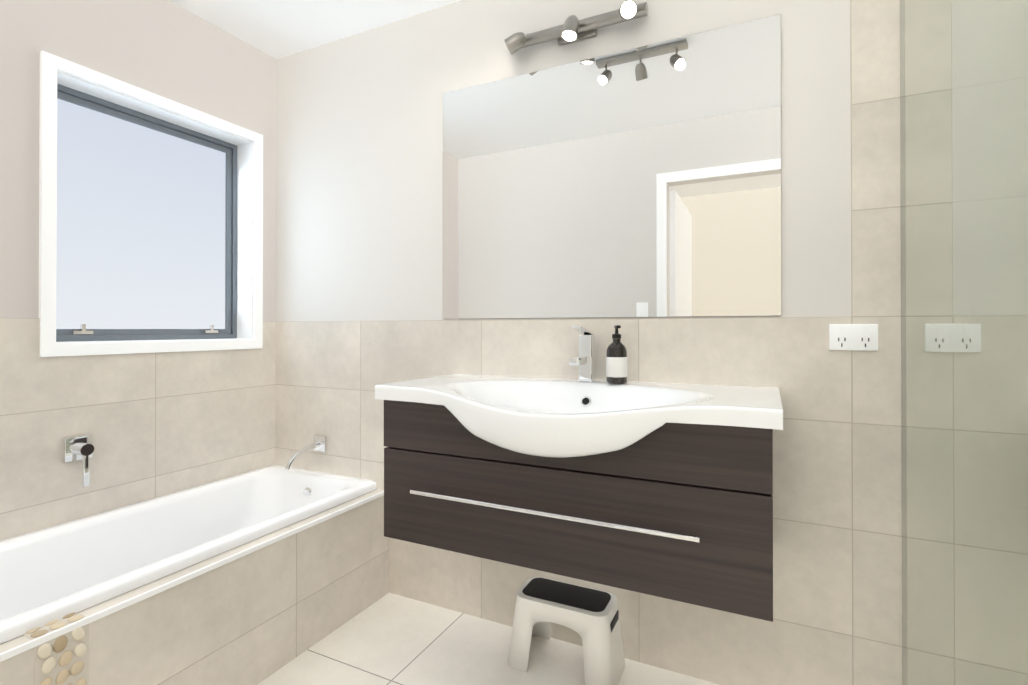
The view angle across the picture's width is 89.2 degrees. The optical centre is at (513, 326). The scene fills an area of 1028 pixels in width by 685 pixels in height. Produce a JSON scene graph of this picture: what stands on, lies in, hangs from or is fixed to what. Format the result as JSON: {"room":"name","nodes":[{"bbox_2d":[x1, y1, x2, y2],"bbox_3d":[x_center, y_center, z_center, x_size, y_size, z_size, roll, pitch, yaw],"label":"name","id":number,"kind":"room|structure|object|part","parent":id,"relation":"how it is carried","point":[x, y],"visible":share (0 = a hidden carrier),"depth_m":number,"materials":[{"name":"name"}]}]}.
{"room":"bathroom","nodes":[
{"label":"bathroom","id":0,"kind":"room"},
{"bbox_2d":[0,0,275,321],"bbox_3d":[-1.996,-0.089,0.912,0.150,2.400,3.600,0,0,26],"label":"wall","id":1,"kind":"structure","parent":0,"point":[168,49],"depth_m":1.87,"materials":[{"name":"grey paint"}]},
{"bbox_2d":[0,318,275,540],"bbox_3d":[-1.499,0.545,1.752,0.008,1.140,1.650,0,0,26],"label":"wall tile","id":2,"kind":"structure","parent":1,"relation":"attached to","point":[157,424],"depth_m":1.89,"materials":[{"name":"beige tile"}]},
{"bbox_2d":[64,434,93,486],"bbox_3d":[-1.457,0.458,1.760,0.060,0.165,0.080,0,0,26],"label":"mixer tap","id":3,"kind":"object","parent":2,"relation":"attached to","point":[78,448],"visible":1,"depth_m":1.75,"materials":[{"name":"silver metal"}]},
{"bbox_3d":[-1.481,0.415,1.771,0.008,0.080,0.080,0,0,26],"label":"plate","id":4,"kind":"part","parent":3,"relation":"part of","materials":[{"name":"silver metal"}]},
{"bbox_3d":[-1.439,0.485,1.751,0.011,0.110,0.018,0,0,26],"label":"lever","id":5,"kind":"part","parent":3,"relation":"part of","materials":[{"name":"silver metal"}]},
{"bbox_2d":[39,50,262,356],"bbox_3d":[-1.417,-0.393,2.083,0.161,0.990,0.820,0,0,26],"label":"window","id":6,"kind":"structure","parent":1,"relation":"in","point":[140,227],"depth_m":2.06,"materials":[{"name":"white paint"}]},
{"bbox_2d":[72,324,92,333],"bbox_3d":[-1.555,0.011,1.880,0.012,0.036,0.060,0,0,26],"label":"window latch","id":7,"kind":"object","parent":6,"relation":"attached to","point":[82,329],"depth_m":1.88,"materials":[{"name":"silver metal"}]},
{"bbox_3d":[-1.470,-0.393,2.109,0.032,0.854,0.684,0,0,26],"label":"window sash","id":8,"kind":"part","parent":6,"relation":"part of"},
{"bbox_2d":[204,325,217,332],"bbox_3d":[-1.344,0.013,2.315,0.012,0.036,0.060,0,0,26],"label":"window latch","id":9,"kind":"object","parent":6,"relation":"attached to","point":[211,329],"depth_m":2.31,"materials":[{"name":"silver metal"}]},
{"bbox_2d":[169,0,459,59],"bbox_3d":[-0.417,-1.343,0.164,3.650,0.100,3.820,0,0,26],"label":"ceiling","id":10,"kind":"structure","parent":0,"point":[276,29],"depth_m":2.17,"materials":[{"name":"white paint"}]},
{"bbox_2d":[258,593,719,684],"bbox_3d":[-0.417,1.157,0.151,3.650,0.100,3.820,0,0,26],"label":"floor","id":11,"kind":"structure","parent":0,"point":[390,639],"depth_m":1.75,"materials":[{"name":"tile"}]},
{"bbox_2d":[0,465,388,684],"bbox_3d":[-1.185,0.883,1.593,0.689,0.462,1.638,0,0,26],"label":"bath","id":12,"kind":"object","parent":11,"relation":"on","point":[256,577],"visible":0.98,"depth_m":1.64,"materials":[{"name":"tile"}]},
{"bbox_2d":[508,577,624,684],"bbox_3d":[0.173,1.001,1.726,0.362,0.230,0.204,0,0,26],"label":"step stool","id":13,"kind":"object","parent":11,"relation":"on","point":[590,616],"visible":0.96,"depth_m":1.67,"materials":[{"name":"white plastic"}]},
{"bbox_3d":[0.319,0.939,1.656,0.006,0.028,0.090,0,0,26],"label":"handle","id":14,"kind":"part","parent":13,"relation":"part of","materials":[{"name":"grey rubber"}]},
{"bbox_2d":[900,0,1027,684],"bbox_3d":[0.891,0.062,1.067,0.012,2.100,0.780,0,0,26],"label":"glass","id":15,"kind":"object","parent":11,"relation":"on","point":[964,244],"visible":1,"depth_m":0.96,"materials":[{"name":"clear glass"}]},
{"bbox_2d":[276,0,850,321],"bbox_3d":[0.391,-0.084,1.822,3.650,2.400,0.120,0,0,26],"label":"wall","id":16,"kind":"structure","parent":0,"point":[359,176],"depth_m":2.12,"materials":[{"name":"grey paint"}]},
{"bbox_2d":[504,0,647,54],"bbox_3d":[0.195,-1.014,1.779,0.500,0.101,0.134,0,0,26],"label":"track light","id":17,"kind":"object","parent":16,"relation":"attached to","point":[572,28],"visible":1,"depth_m":1.76,"materials":[{"name":"silver metal"}]},
{"bbox_3d":[0.186,-0.978,1.744,0.045,0.012,0.045,0,0,26],"label":"bulb","id":18,"kind":"part","parent":17,"relation":"part of","materials":[{"name":"white glass"}]},
{"bbox_3d":[0.361,-1.000,1.647,0.044,0.041,0.026,0,0,26],"label":"bulb","id":19,"kind":"part","parent":17,"relation":"part of","materials":[{"name":"white glass"}]},
{"bbox_2d":[275,0,901,684],"bbox_3d":[0.389,-0.085,1.752,3.392,2.400,0.008,0,0,26],"label":"wall tile","id":20,"kind":"structure","parent":16,"relation":"attached to","point":[837,560],"depth_m":1.55,"materials":[{"name":"beige tile"}]},
{"bbox_2d":[285,435,325,469],"bbox_3d":[-0.917,0.551,2.273,0.070,0.113,0.188,0,0,26],"label":"spout","id":21,"kind":"object","parent":20,"relation":"attached to","point":[319,444],"visible":1,"depth_m":2.31,"materials":[{"name":"silver metal"}]},
{"bbox_3d":[-0.878,0.530,2.354,0.070,0.070,0.008,0,0,26],"label":"bath spout plate","id":22,"kind":"part","parent":21,"relation":"part of","materials":[{"name":"silver metal"}]},
{"bbox_2d":[375,374,782,621],"bbox_3d":[0.156,0.421,1.543,1.130,0.473,0.564,0,0,26],"label":"bathroom vanity","id":23,"kind":"object","parent":20,"relation":"attached to","point":[663,490],"visible":0.98,"depth_m":1.32,"materials":[{"name":"brown wood"}]},
{"bbox_3d":[0.087,0.301,1.400,1.090,0.147,0.019,0,0,26],"label":"drawer","id":24,"kind":"part","parent":23,"relation":"part of","materials":[{"name":"brown wood"}]},
{"bbox_3d":[0.087,0.518,1.399,1.090,0.276,0.019,0,0,26],"label":"drawer","id":25,"kind":"part","parent":23,"relation":"part of","materials":[{"name":"brown wood"}]},
{"bbox_2d":[569,326,596,381],"bbox_3d":[0.222,0.092,1.703,0.054,0.185,0.162,0,0,26],"label":"tap","id":26,"kind":"object","parent":23,"relation":"on","point":[585,360],"visible":1,"depth_m":1.73,"materials":[{"name":"silver metal"}]},
{"bbox_3d":[0.211,0.112,1.680,0.034,0.024,0.111,0,0,26],"label":"spout","id":27,"kind":"part","parent":26,"relation":"part of","materials":[{"name":"silver metal"}]},
{"bbox_3d":[0.226,0.015,1.710,0.033,0.031,0.134,0,0,26],"label":"handle","id":28,"kind":"part","parent":26,"relation":"part of","materials":[{"name":"silver metal"}]},
{"bbox_2d":[606,325,626,383],"bbox_3d":[0.330,0.091,1.672,0.067,0.186,0.068,0,0,26],"label":"soap bottle","id":29,"kind":"object","parent":23,"relation":"on","point":[616,362],"visible":1,"depth_m":1.65,"materials":[{"name":"black plastic"}]},
{"bbox_2d":[829,324,877,350],"bbox_3d":[0.955,0.032,1.466,0.116,0.074,0.010,0,0,26],"label":"electrical outlet","id":30,"kind":"object","parent":20,"relation":"attached to","point":[858,337],"visible":1,"depth_m":1.46,"materials":[{"name":"white plastic"}]},
{"bbox_2d":[443,14,780,318],"bbox_3d":[0.257,-0.480,1.818,1.201,0.900,0.006,0,0,26],"label":"mirror","id":31,"kind":"object","parent":16,"relation":"attached to","point":[643,181],"visible":1,"depth_m":1.76,"materials":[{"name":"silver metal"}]}
]}

